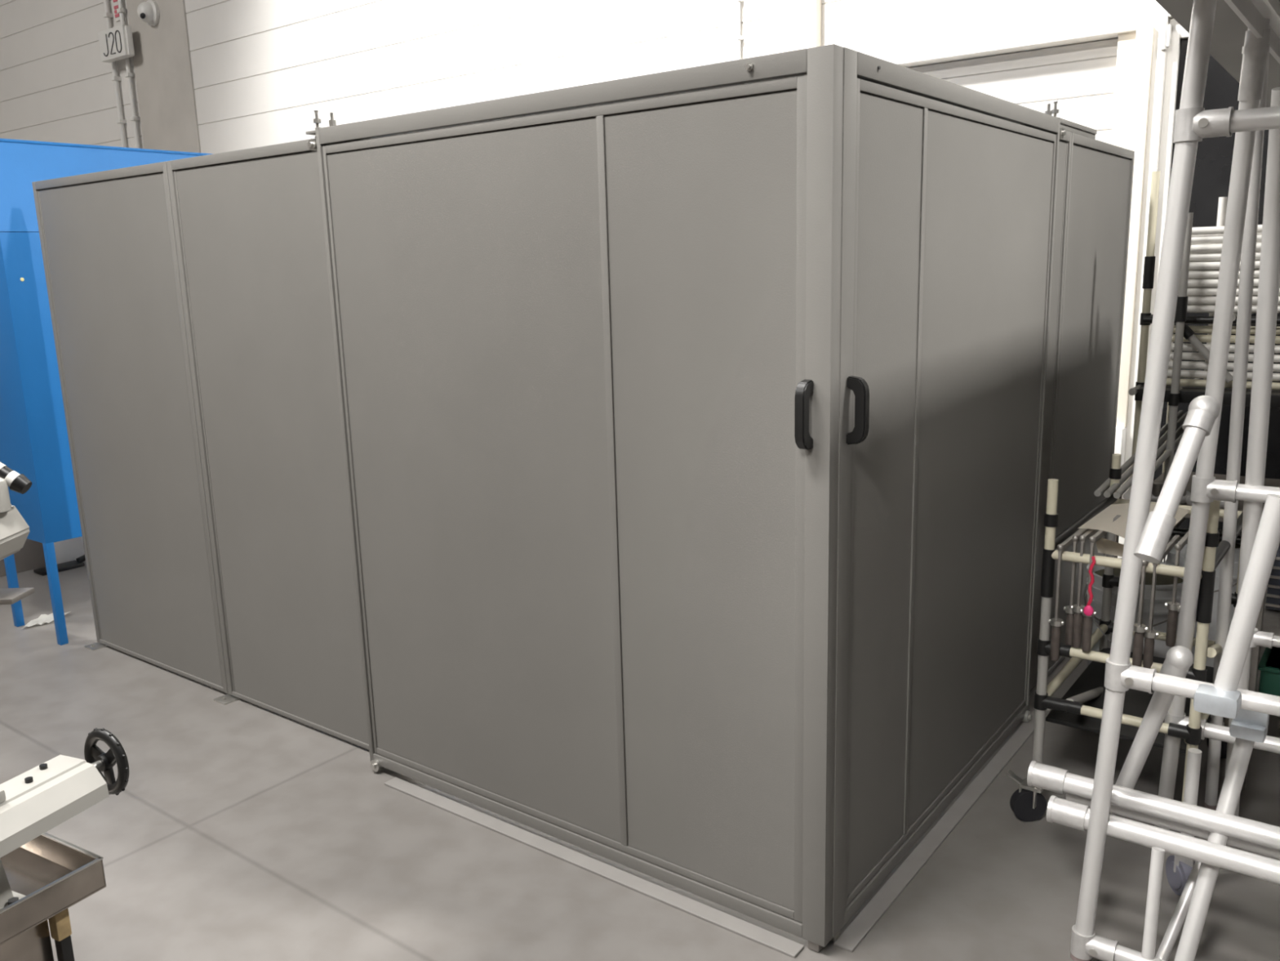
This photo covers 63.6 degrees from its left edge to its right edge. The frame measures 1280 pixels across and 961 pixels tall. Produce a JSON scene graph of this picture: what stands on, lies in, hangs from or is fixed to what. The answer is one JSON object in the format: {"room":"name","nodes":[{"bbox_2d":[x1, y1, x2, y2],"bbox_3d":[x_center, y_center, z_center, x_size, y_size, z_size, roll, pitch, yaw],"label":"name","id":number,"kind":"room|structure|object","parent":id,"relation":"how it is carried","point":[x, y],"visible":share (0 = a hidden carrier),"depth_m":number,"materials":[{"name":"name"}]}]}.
{"room":"metal workshop","nodes":[
{"label":"metal workshop","id":0,"kind":"room"},
{"bbox_2d":[0,0,1164,154],"bbox_3d":[-1.231,-3.412,7.064,19.000,7.200,0.220,7,15,36],"label":"wall","id":1,"kind":"structure","parent":0,"point":[261,69],"depth_m":7.44,"materials":[{"name":"white paint"}]},
{"bbox_2d":[102,0,126,147],"bbox_3d":[-4.882,-3.839,9.597,0.062,7.200,0.065,7,15,36],"label":"conduit pipe","id":2,"kind":"object","parent":1,"relation":"attached to","point":[107,15],"visible":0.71,"depth_m":9.62,"materials":[{"name":"white plastic"}]},
{"bbox_2d":[112,0,119,22],"bbox_3d":[-4.779,-4.461,9.406,0.110,0.510,0.026,7,15,36],"label":"label","id":3,"kind":"object","parent":2,"relation":"attached to","point":[115,2],"visible":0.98,"depth_m":9.44,"materials":[{"name":"white plastic"}]},
{"bbox_2d":[116,0,140,148],"bbox_3d":[-4.683,-3.814,9.448,0.062,7.200,0.065,7,15,36],"label":"conduit pipe","id":4,"kind":"object","parent":1,"relation":"attached to","point":[122,11],"visible":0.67,"depth_m":9.48,"materials":[{"name":"white plastic"}]},
{"bbox_2d":[97,24,134,62],"bbox_3d":[-4.742,-3.951,9.345,0.475,0.255,0.088,7,15,36],"label":"sign box","id":5,"kind":"object","parent":4,"relation":"attached to","point":[116,43],"visible":1,"depth_m":9.28,"materials":[{"name":"white plastic"}]},
{"bbox_2d":[137,0,159,26],"bbox_3d":[-4.319,-4.105,9.059,0.210,0.210,0.170,7,15,36],"label":"security camera","id":6,"kind":"object","parent":1,"relation":"attached to","point":[148,11],"visible":1,"depth_m":9.01,"materials":[{"name":"white plastic"}]},
{"bbox_2d":[125,0,200,152],"bbox_3d":[-4.179,-3.788,9.259,0.930,7.200,0.265,7,15,36],"label":"column","id":7,"kind":"structure","parent":1,"relation":"attached to","point":[163,73],"depth_m":9.18,"materials":[{"name":"paint"}]},
{"bbox_2d":[733,0,743,59],"bbox_3d":[0.536,-2.959,5.642,0.040,6.800,0.035,7,15,36],"label":"conduit pipe","id":8,"kind":"object","parent":1,"relation":"attached to","point":[738,37],"visible":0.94,"depth_m":5.73,"materials":[{"name":"white plastic"}]},
{"bbox_2d":[769,0,822,54],"bbox_3d":[0.885,-3.139,5.476,0.280,7.200,0.310,7,15,36],"label":"column","id":9,"kind":"structure","parent":1,"relation":"attached to","point":[794,24],"depth_m":5.49,"materials":[{"name":"beige paint"}]},
{"bbox_2d":[868,11,1155,67],"bbox_3d":[1.700,-2.127,5.093,1.680,0.068,0.230,7,15,36],"label":"trim","id":10,"kind":"structure","parent":1,"relation":"attached to","point":[1110,28],"depth_m":4.89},
{"bbox_2d":[1114,495,1121,557],"bbox_3d":[2.334,0.280,5.159,0.145,0.560,0.290,7,15,36],"label":"trim","id":11,"kind":"structure","parent":1,"relation":"attached to","point":[1120,497],"depth_m":5.01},
{"bbox_2d":[1114,426,1126,487],"bbox_3d":[2.304,-0.135,5.048,0.164,0.300,0.350,7,15,36],"label":"trim","id":12,"kind":"structure","parent":1,"relation":"attached to","point":[1120,437],"depth_m":4.86,"materials":[{"name":"white plastic"}]},
{"bbox_2d":[1111,26,1154,426],"bbox_3d":[2.293,-1.153,4.854,0.159,1.772,0.300,7,15,36],"label":"trim","id":13,"kind":"structure","parent":1,"relation":"attached to","point":[1135,49],"depth_m":4.67,"materials":[{"name":"beige paint"}]},
{"bbox_2d":[0,560,1279,960],"bbox_3d":[-4.141,1.058,3.905,19.000,0.100,10.600,7,15,36],"label":"floor","id":14,"kind":"structure","parent":0,"point":[240,829],"depth_m":2.95,"materials":[{"name":"concrete"}]},
{"bbox_2d":[0,536,84,577],"bbox_3d":[-3.597,-0.069,6.050,0.140,1.200,4.800,7,15,36],"label":"wall","id":15,"kind":"structure","parent":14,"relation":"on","point":[31,556],"depth_m":6.15,"materials":[{"name":"white paint"}]},
{"bbox_2d":[21,611,70,629],"bbox_3d":[-2.971,0.698,5.173,0.136,0.015,0.221,-2,12,-2],"label":"sheet","id":16,"kind":"object","parent":14,"relation":"on","point":[43,618],"visible":0.74,"depth_m":5.16,"materials":[{"name":"white paper"}]},
{"bbox_2d":[0,831,106,960],"bbox_3d":[-1.607,1.056,1.788,0.902,0.631,0.952,5,14,30],"label":"tray stand","id":17,"kind":"object","parent":14,"relation":"on","point":[54,873],"visible":1,"depth_m":1.87,"materials":[{"name":"silver metal"}]},
{"bbox_2d":[0,462,128,909],"bbox_3d":[-1.247,0.427,1.632,0.680,0.752,1.335,-4,12,-11],"label":"machine","id":18,"kind":"object","parent":17,"relation":"on","point":[34,802],"visible":0.99,"depth_m":1.85,"materials":[{"name":"white metal"}]},
{"bbox_2d":[33,554,85,575],"bbox_3d":[-3.430,0.056,6.042,0.120,0.950,0.304,7,15,36],"label":"stand foot","id":19,"kind":"object","parent":14,"relation":"on","point":[78,562],"visible":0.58,"depth_m":6.12,"materials":[{"name":"black metal"}]},
{"bbox_2d":[0,137,213,644],"bbox_3d":[-2.385,-0.551,5.540,0.582,2.287,1.975,7,15,36],"label":"partition","id":20,"kind":"object","parent":14,"relation":"on","point":[34,444],"visible":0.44,"depth_m":4.67,"materials":[{"name":"blue paint"}]},
{"bbox_2d":[0,141,199,232],"bbox_3d":[-2.411,-1.471,5.349,0.580,0.393,1.965,7,15,36],"label":"hood","id":21,"kind":"object","parent":20,"relation":"attached to","point":[22,163],"depth_m":4.63,"materials":[{"name":"blue paint"}]},
{"bbox_2d":[31,161,227,693],"bbox_3d":[-2.147,-0.198,4.302,1.098,2.088,0.095,7,15,36],"label":"panel","id":22,"kind":"object","parent":14,"relation":"on","point":[108,237],"visible":0.86,"depth_m":4.27,"materials":[{"name":"grey paint"}]},
{"bbox_2d":[166,138,368,749],"bbox_3d":[-1.269,-0.086,3.651,1.125,2.088,0.095,7,15,36],"label":"panel","id":23,"kind":"object","parent":14,"relation":"on","point":[249,227],"visible":0.62,"depth_m":3.69,"materials":[{"name":"grey paint"}]},
{"bbox_2d":[306,44,843,951],"bbox_3d":[-0.286,0.019,2.830,1.772,2.160,0.091,7,15,36],"label":"sliding door","id":24,"kind":"structure","parent":14,"relation":"on","point":[586,337],"depth_m":2.68,"materials":[{"name":"grey paint"}]},
{"bbox_2d":[384,777,804,957],"bbox_3d":[-0.222,1.083,3.001,1.540,0.007,0.050,7,15,36],"label":"floor guide","id":25,"kind":"object","parent":14,"relation":"on","point":[773,940],"visible":1,"depth_m":2.89,"materials":[{"name":"grey metal"}]},
{"bbox_2d":[834,708,1051,951],"bbox_3d":[1.022,1.001,3.230,0.050,0.007,1.730,7,15,36],"label":"floor guide","id":26,"kind":"object","parent":14,"relation":"on","point":[849,940],"visible":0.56,"depth_m":2.99,"materials":[{"name":"grey metal"}]},
{"bbox_2d":[830,47,1066,942],"bbox_3d":[0.938,-0.044,2.971,0.091,2.160,1.625,7,15,36],"label":"sliding door","id":27,"kind":"structure","parent":14,"relation":"on","point":[948,189],"depth_m":2.78,"materials":[{"name":"grey paint"}]},
{"bbox_2d":[1029,130,1071,696],"bbox_3d":[1.417,-0.180,3.713,0.040,2.076,0.405,7,15,36],"label":"panel","id":28,"kind":"object","parent":14,"relation":"on","point":[1064,144],"visible":0.18,"depth_m":3.76,"materials":[{"name":"grey paint"}]},
{"bbox_2d":[1056,116,1097,139],"bbox_3d":[1.552,-1.260,3.706,0.040,0.034,0.520,7,15,36],"label":"track rail","id":29,"kind":"object","parent":28,"relation":"on","point":[1068,126],"visible":0.56,"depth_m":3.71,"materials":[{"name":"grey metal"}]},
{"bbox_2d":[1047,132,1134,676],"bbox_3d":[1.833,-0.304,4.252,0.040,2.076,0.972,7,15,36],"label":"panel","id":30,"kind":"object","parent":14,"relation":"on","point":[1101,173],"visible":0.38,"depth_m":4.16,"materials":[{"name":"grey paint"}]},
{"bbox_2d":[1005,453,1243,822],"bbox_3d":[1.541,0.461,3.195,0.521,1.050,0.849,7,15,36],"label":"trolley","id":31,"kind":"object","parent":14,"relation":"on","point":[1081,707],"visible":0.62,"depth_m":2.99,"materials":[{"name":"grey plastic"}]},
{"bbox_2d":[1048,528,1083,660],"bbox_3d":[1.271,0.320,3.041,0.040,0.344,0.316,7,15,36],"label":"clamp","id":32,"kind":"object","parent":31,"relation":"hanging from","point":[1055,622],"visible":0.94,"depth_m":2.93,"materials":[{"name":"metal"}]},
{"bbox_2d":[1063,528,1088,645],"bbox_3d":[1.318,0.291,3.052,0.040,0.334,0.316,7,15,36],"label":"clamp","id":33,"kind":"object","parent":31,"relation":"hanging from","point":[1069,618],"visible":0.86,"depth_m":2.94,"materials":[{"name":"metal"}]},
{"bbox_2d":[1071,528,1098,647],"bbox_3d":[1.323,0.286,3.016,0.040,0.329,0.316,7,15,36],"label":"clamp","id":34,"kind":"object","parent":31,"relation":"hanging from","point":[1077,616],"visible":0.89,"depth_m":2.91,"materials":[{"name":"metal"}]},
{"bbox_2d":[1080,515,1120,651],"bbox_3d":[1.336,0.289,2.983,0.040,0.334,0.316,7,15,36],"label":"clamp","id":35,"kind":"object","parent":31,"relation":"hanging from","point":[1087,620],"visible":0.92,"depth_m":2.88,"materials":[{"name":"metal"}]},
{"bbox_2d":[1083,555,1111,642],"bbox_3d":[1.274,0.337,2.833,0.104,0.257,0.017,7,15,36],"label":"ribbon","id":36,"kind":"object","parent":35,"relation":"hanging from","point":[1088,610],"visible":0.97,"depth_m":2.85,"materials":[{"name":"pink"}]},
{"bbox_2d":[1083,557,1183,666],"bbox_3d":[1.871,0.584,3.908,0.368,0.500,0.365,7,15,36],"label":"bucket","id":37,"kind":"object","parent":31,"relation":"hanging from","point":[1164,584],"visible":0.26,"depth_m":3.76,"materials":[{"name":"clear plastic"}]},
{"bbox_2d":[1078,502,1190,556],"bbox_3d":[1.470,0.155,3.070,0.209,0.113,0.507,7,15,36],"label":"paper sheet","id":38,"kind":"object","parent":31,"relation":"on","point":[1103,521],"visible":0.48,"depth_m":3.03,"materials":[{"name":"beige paper"}]},
{"bbox_2d":[1093,410,1184,496],"bbox_3d":[1.927,-0.124,3.942,0.022,0.122,1.332,7,15,37],"label":"pipe","id":39,"kind":"object","parent":31,"relation":"on","point":[1130,461],"visible":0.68,"depth_m":3.71,"materials":[{"name":"grey metal"}]},
{"bbox_2d":[1132,560,1150,666],"bbox_3d":[1.443,0.335,2.911,0.040,0.309,0.316,7,15,36],"label":"clamp","id":40,"kind":"object","parent":31,"relation":"hanging from","point":[1140,628],"visible":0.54,"depth_m":2.80,"materials":[{"name":"metal"}]},
{"bbox_2d":[1103,411,1187,497],"bbox_3d":[1.951,-0.121,3.924,0.022,0.122,1.332,7,15,37],"label":"pipe","id":41,"kind":"object","parent":31,"relation":"on","point":[1129,472],"visible":0.43,"depth_m":3.61,"materials":[{"name":"grey metal"}]},
{"bbox_2d":[1113,424,1184,498],"bbox_3d":[1.975,-0.118,3.906,0.022,0.122,1.332,7,15,37],"label":"pipe","id":42,"kind":"object","parent":31,"relation":"on","point":[1162,448],"visible":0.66,"depth_m":3.53,"materials":[{"name":"grey"}]},
{"bbox_2d":[1142,534,1179,668],"bbox_3d":[1.471,0.341,2.908,0.040,0.327,0.316,7,15,36],"label":"clamp","id":43,"kind":"object","parent":31,"relation":"hanging from","point":[1149,635],"visible":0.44,"depth_m":2.80,"materials":[{"name":"metal"}]},
{"bbox_2d":[1164,530,1188,646],"bbox_3d":[1.530,0.283,2.901,0.040,0.289,0.316,7,15,36],"label":"clamp","id":44,"kind":"object","parent":31,"relation":"hanging from","point":[1173,606],"visible":0.93,"depth_m":2.79,"materials":[{"name":"metal"}]},
{"bbox_2d":[1163,528,1241,666],"bbox_3d":[2.250,0.501,4.110,0.322,0.560,0.319,7,15,36],"label":"bucket","id":45,"kind":"object","parent":31,"relation":"hanging from","point":[1171,558],"visible":0.1,"depth_m":3.99,"materials":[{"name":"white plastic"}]},
{"bbox_2d":[1026,0,1279,960],"bbox_3d":[1.896,0.011,2.508,1.408,2.207,2.950,7,15,36],"label":"work platform","id":46,"kind":"object","parent":14,"relation":"on","point":[1242,37],"visible":0.98,"depth_m":2.33,"materials":[{"name":"metal"}]},
{"bbox_2d":[1237,28,1271,101],"bbox_3d":[1.338,-0.904,2.249,0.055,0.148,0.070,7,15,36],"label":"metal pipe","id":47,"kind":"object","parent":46,"relation":"attached to","point":[1255,51],"depth_m":2.23,"materials":[{"name":"metal"}]},
{"bbox_2d":[1128,171,1279,561],"bbox_3d":[2.579,-0.174,3.873,1.253,1.960,0.864,7,15,36],"label":"rack","id":48,"kind":"object","parent":14,"relation":"on","point":[1175,394],"visible":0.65,"depth_m":3.85,"materials":[{"name":"beige"}]},
{"bbox_2d":[1123,432,1183,499],"bbox_3d":[1.999,-0.115,3.888,0.022,0.122,1.332,7,15,37],"label":"pipe","id":49,"kind":"object","parent":48,"relation":"on","point":[1165,455],"visible":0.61,"depth_m":3.75,"materials":[{"name":"grey"}]},
{"bbox_2d":[1150,482,1163,502],"bbox_3d":[1.983,0.052,3.958,0.080,0.084,0.048,7,15,36],"label":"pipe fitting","id":50,"kind":"object","parent":48,"relation":"on","point":[1157,486],"visible":0.4,"depth_m":3.94,"materials":[{"name":"metal"}]},
{"bbox_2d":[1179,485,1191,504],"bbox_3d":[2.069,0.050,3.956,0.080,0.084,0.048,-7,13,-25],"label":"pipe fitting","id":51,"kind":"object","parent":48,"relation":"on","point":[1186,493],"visible":0.24,"depth_m":3.94,"materials":[{"name":"metal"}]},
{"bbox_2d":[1186,494,1192,506],"bbox_3d":[2.095,0.066,3.876,0.048,0.084,0.080,-1,12,1],"label":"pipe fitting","id":52,"kind":"object","parent":48,"relation":"on","point":[1188,501],"visible":0.11,"depth_m":3.90,"materials":[{"name":"metal"}]},
{"bbox_2d":[1203,196,1227,379],"bbox_3d":[2.195,-0.704,3.942,0.028,0.730,0.028,7,15,36],"label":"pipe","id":53,"kind":"object","parent":48,"relation":"on","point":[1222,206],"visible":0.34,"depth_m":3.87,"materials":[{"name":"white"}]},
{"bbox_2d":[1219,500,1224,508],"bbox_3d":[2.195,0.063,3.875,0.080,0.084,0.048,5,13,28],"label":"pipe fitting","id":54,"kind":"object","parent":48,"relation":"on","point":[1222,503],"visible":0.12,"depth_m":3.86,"materials":[{"name":"metal"}]},
{"bbox_2d":[1165,377,1279,390],"bbox_3d":[2.428,-0.326,3.657,1.100,0.028,0.028,7,15,36],"label":"pipe","id":55,"kind":"object","parent":48,"relation":"on","point":[1184,382],"visible":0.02,"depth_m":3.88,"materials":[{"name":"beige"}]},
{"bbox_2d":[1167,369,1279,381],"bbox_3d":[2.439,-0.358,3.646,1.100,0.028,0.028,7,15,36],"label":"pipe","id":56,"kind":"object","parent":55,"relation":"on","point":[1184,373],"visible":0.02,"depth_m":3.88,"materials":[{"name":"white"}]},
{"bbox_2d":[1168,360,1279,372],"bbox_3d":[2.431,-0.391,3.640,1.100,0.028,0.028,7,15,36],"label":"pipe","id":57,"kind":"object","parent":56,"relation":"on","point":[1184,365],"visible":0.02,"depth_m":3.87,"materials":[{"name":"white"}]},
{"bbox_2d":[1169,351,1279,362],"bbox_3d":[2.435,-0.424,3.634,1.100,0.028,0.028,7,15,36],"label":"pipe","id":58,"kind":"object","parent":57,"relation":"on","point":[1185,356],"visible":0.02,"depth_m":3.87,"materials":[{"name":"white"}]},
{"bbox_2d":[1170,342,1279,353],"bbox_3d":[2.430,-0.456,3.625,1.100,0.028,0.028,7,15,36],"label":"pipe","id":59,"kind":"object","parent":58,"relation":"on","point":[1186,347],"visible":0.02,"depth_m":3.84,"materials":[{"name":"white"}]},
{"bbox_2d":[1171,333,1279,343],"bbox_3d":[2.422,-0.491,3.629,1.100,0.028,0.028,7,15,36],"label":"pipe","id":60,"kind":"object","parent":59,"relation":"on","point":[1202,338],"visible":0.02,"depth_m":3.84,"materials":[{"name":"beige"}]},
{"bbox_2d":[1173,325,1279,334],"bbox_3d":[2.426,-0.522,3.614,1.100,0.028,0.028,7,15,36],"label":"pipe","id":61,"kind":"object","parent":60,"relation":"on","point":[1197,329],"visible":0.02,"depth_m":3.83,"materials":[{"name":"beige"}]},
{"bbox_2d":[1186,305,1279,313],"bbox_3d":[2.425,-0.597,3.602,1.100,0.028,0.028,7,15,36],"label":"pipe","id":62,"kind":"object","parent":48,"relation":"on","point":[1190,308],"visible":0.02,"depth_m":3.83,"materials":[{"name":"white"}]},
{"bbox_2d":[1187,296,1279,304],"bbox_3d":[2.431,-0.626,3.586,1.100,0.028,0.028,7,15,36],"label":"pipe","id":63,"kind":"object","parent":62,"relation":"on","point":[1191,300],"visible":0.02,"depth_m":3.82,"materials":[{"name":"white"}]},
{"bbox_2d":[1177,287,1279,295],"bbox_3d":[2.427,-0.658,3.586,1.100,0.028,0.028,7,15,36],"label":"pipe","id":64,"kind":"object","parent":63,"relation":"on","point":[1190,291],"visible":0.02,"depth_m":3.82,"materials":[{"name":"white"}]},
{"bbox_2d":[1187,278,1279,287],"bbox_3d":[2.419,-0.689,3.580,1.100,0.028,0.028,7,15,36],"label":"pipe","id":65,"kind":"object","parent":64,"relation":"on","point":[1191,282],"visible":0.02,"depth_m":3.81,"materials":[{"name":"white"}]},
{"bbox_2d":[1188,269,1259,278],"bbox_3d":[2.434,-0.719,3.567,1.100,0.028,0.028,7,15,36],"label":"pipe","id":66,"kind":"object","parent":65,"relation":"on","point":[1204,273],"visible":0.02,"depth_m":3.81,"materials":[{"name":"white"}]},
{"bbox_2d":[1188,260,1260,270],"bbox_3d":[2.420,-0.750,3.565,1.100,0.028,0.028,7,15,36],"label":"pipe","id":67,"kind":"object","parent":66,"relation":"on","point":[1193,265],"visible":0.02,"depth_m":3.80,"materials":[{"name":"white"}]},
{"bbox_2d":[1189,251,1260,261],"bbox_3d":[2.429,-0.781,3.557,1.100,0.028,0.028,7,15,36],"label":"pipe","id":68,"kind":"object","parent":67,"relation":"on","point":[1195,256],"visible":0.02,"depth_m":3.80,"materials":[{"name":"white"}]},
{"bbox_2d":[1190,242,1261,253],"bbox_3d":[2.428,-0.810,3.546,1.100,0.028,0.028,7,15,36],"label":"pipe","id":69,"kind":"object","parent":68,"relation":"on","point":[1205,247],"visible":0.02,"depth_m":3.79,"materials":[{"name":"white"}]},
{"bbox_2d":[1191,233,1262,244],"bbox_3d":[2.424,-0.843,3.546,1.100,0.028,0.028,7,15,36],"label":"pipe","id":70,"kind":"object","parent":69,"relation":"on","point":[1212,238],"visible":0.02,"depth_m":3.78,"materials":[{"name":"white"}]},
{"bbox_2d":[1191,224,1262,235],"bbox_3d":[2.421,-0.873,3.536,1.100,0.028,0.028,7,15,36],"label":"pipe","id":71,"kind":"object","parent":70,"relation":"on","point":[1216,229],"visible":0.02,"depth_m":3.77,"materials":[{"name":"white"}]},
{"bbox_2d":[1187,304,1279,305],"bbox_3d":[2.501,-0.616,3.611,1.100,0.028,0.028,7,15,36],"label":"pipe","id":72,"kind":"object","parent":48,"relation":"on","point":[1188,304],"visible":0.02,"depth_m":3.87,"materials":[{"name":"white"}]},
{"bbox_2d":[1186,295,1279,296],"bbox_3d":[2.500,-0.646,3.605,1.100,0.028,0.028,7,15,36],"label":"pipe","id":73,"kind":"object","parent":72,"relation":"on","point":[1187,295],"visible":0.02,"depth_m":3.87,"materials":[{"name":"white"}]},
{"bbox_2d":[1187,286,1279,288],"bbox_3d":[2.499,-0.677,3.598,1.100,0.028,0.028,7,15,36],"label":"pipe","id":74,"kind":"object","parent":73,"relation":"on","point":[1237,286],"visible":0.02,"depth_m":3.86,"materials":[{"name":"white"}]},
{"bbox_2d":[1188,277,1258,279],"bbox_3d":[2.498,-0.708,3.592,1.100,0.028,0.028,7,15,36],"label":"pipe","id":75,"kind":"object","parent":74,"relation":"on","point":[1238,277],"visible":0.02,"depth_m":3.86,"materials":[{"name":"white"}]},
{"bbox_2d":[1188,268,1259,271],"bbox_3d":[2.498,-0.739,3.585,1.100,0.028,0.028,7,15,36],"label":"pipe","id":76,"kind":"object","parent":75,"relation":"on","point":[1255,268],"visible":0.02,"depth_m":3.85,"materials":[{"name":"white"}]},
{"bbox_2d":[1189,259,1260,262],"bbox_3d":[2.497,-0.770,3.579,1.100,0.028,0.028,7,15,36],"label":"pipe","id":77,"kind":"object","parent":76,"relation":"on","point":[1255,260],"visible":0.02,"depth_m":3.84,"materials":[{"name":"white"}]},
{"bbox_2d":[1190,250,1260,253],"bbox_3d":[2.496,-0.801,3.572,1.100,0.028,0.028,7,15,36],"label":"pipe","id":78,"kind":"object","parent":77,"relation":"on","point":[1255,251],"visible":0.02,"depth_m":3.84,"materials":[{"name":"white"}]},
{"bbox_2d":[1191,241,1261,244],"bbox_3d":[2.495,-0.832,3.566,1.100,0.028,0.028,7,15,36],"label":"pipe","id":79,"kind":"object","parent":78,"relation":"on","point":[1256,242],"visible":0.02,"depth_m":3.83,"materials":[{"name":"white"}]},
{"bbox_2d":[1191,232,1262,235],"bbox_3d":[2.494,-0.862,3.560,1.100,0.028,0.028,7,15,36],"label":"pipe","id":80,"kind":"object","parent":79,"relation":"on","point":[1257,233],"visible":0.02,"depth_m":3.83,"materials":[{"name":"white"}]},
{"bbox_2d":[1241,591,1279,790],"bbox_3d":[2.343,0.565,3.164,0.790,0.817,0.550,7,15,36],"label":"storage shelf","id":81,"kind":"object","parent":14,"relation":"on","point":[1268,620],"visible":0.19,"depth_m":3.18,"materials":[{"name":"metal"}]},
{"bbox_2d":[1257,646,1279,696],"bbox_3d":[2.175,0.617,3.208,0.416,0.097,0.316,7,15,36],"label":"box","id":82,"kind":"object","parent":81,"relation":"on","point":[1268,665],"visible":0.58,"depth_m":3.20,"materials":[{"name":"teal plastic"}]},
{"bbox_2d":[1264,543,1279,610],"bbox_3d":[2.323,0.317,3.304,0.512,0.188,0.358,7,15,36],"label":"crate","id":83,"kind":"object","parent":81,"relation":"on","point":[1273,600],"visible":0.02,"depth_m":3.31,"materials":[{"name":"grey"}]},
{"bbox_2d":[907,38,1118,144],"bbox_3d":[1.737,-0.826,5.467,1.560,2.630,0.170,7,15,36],"label":"door","id":84,"kind":"structure","parent":0,"point":[1081,77],"depth_m":4.92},
{"bbox_3d":[4.885,-0.438,3.021,3.830,2.700,0.200,7,15,36],"label":"wall","id":85,"kind":"structure","parent":0,"visible":0},
{"bbox_2d":[1117,8,1279,593],"bbox_3d":[2.853,-0.693,4.511,1.236,2.700,0.266,7,15,36],"label":"door","id":86,"kind":"structure","parent":85,"relation":"in","point":[1214,157],"depth_m":4.58,"materials":[{"name":"white metal"}]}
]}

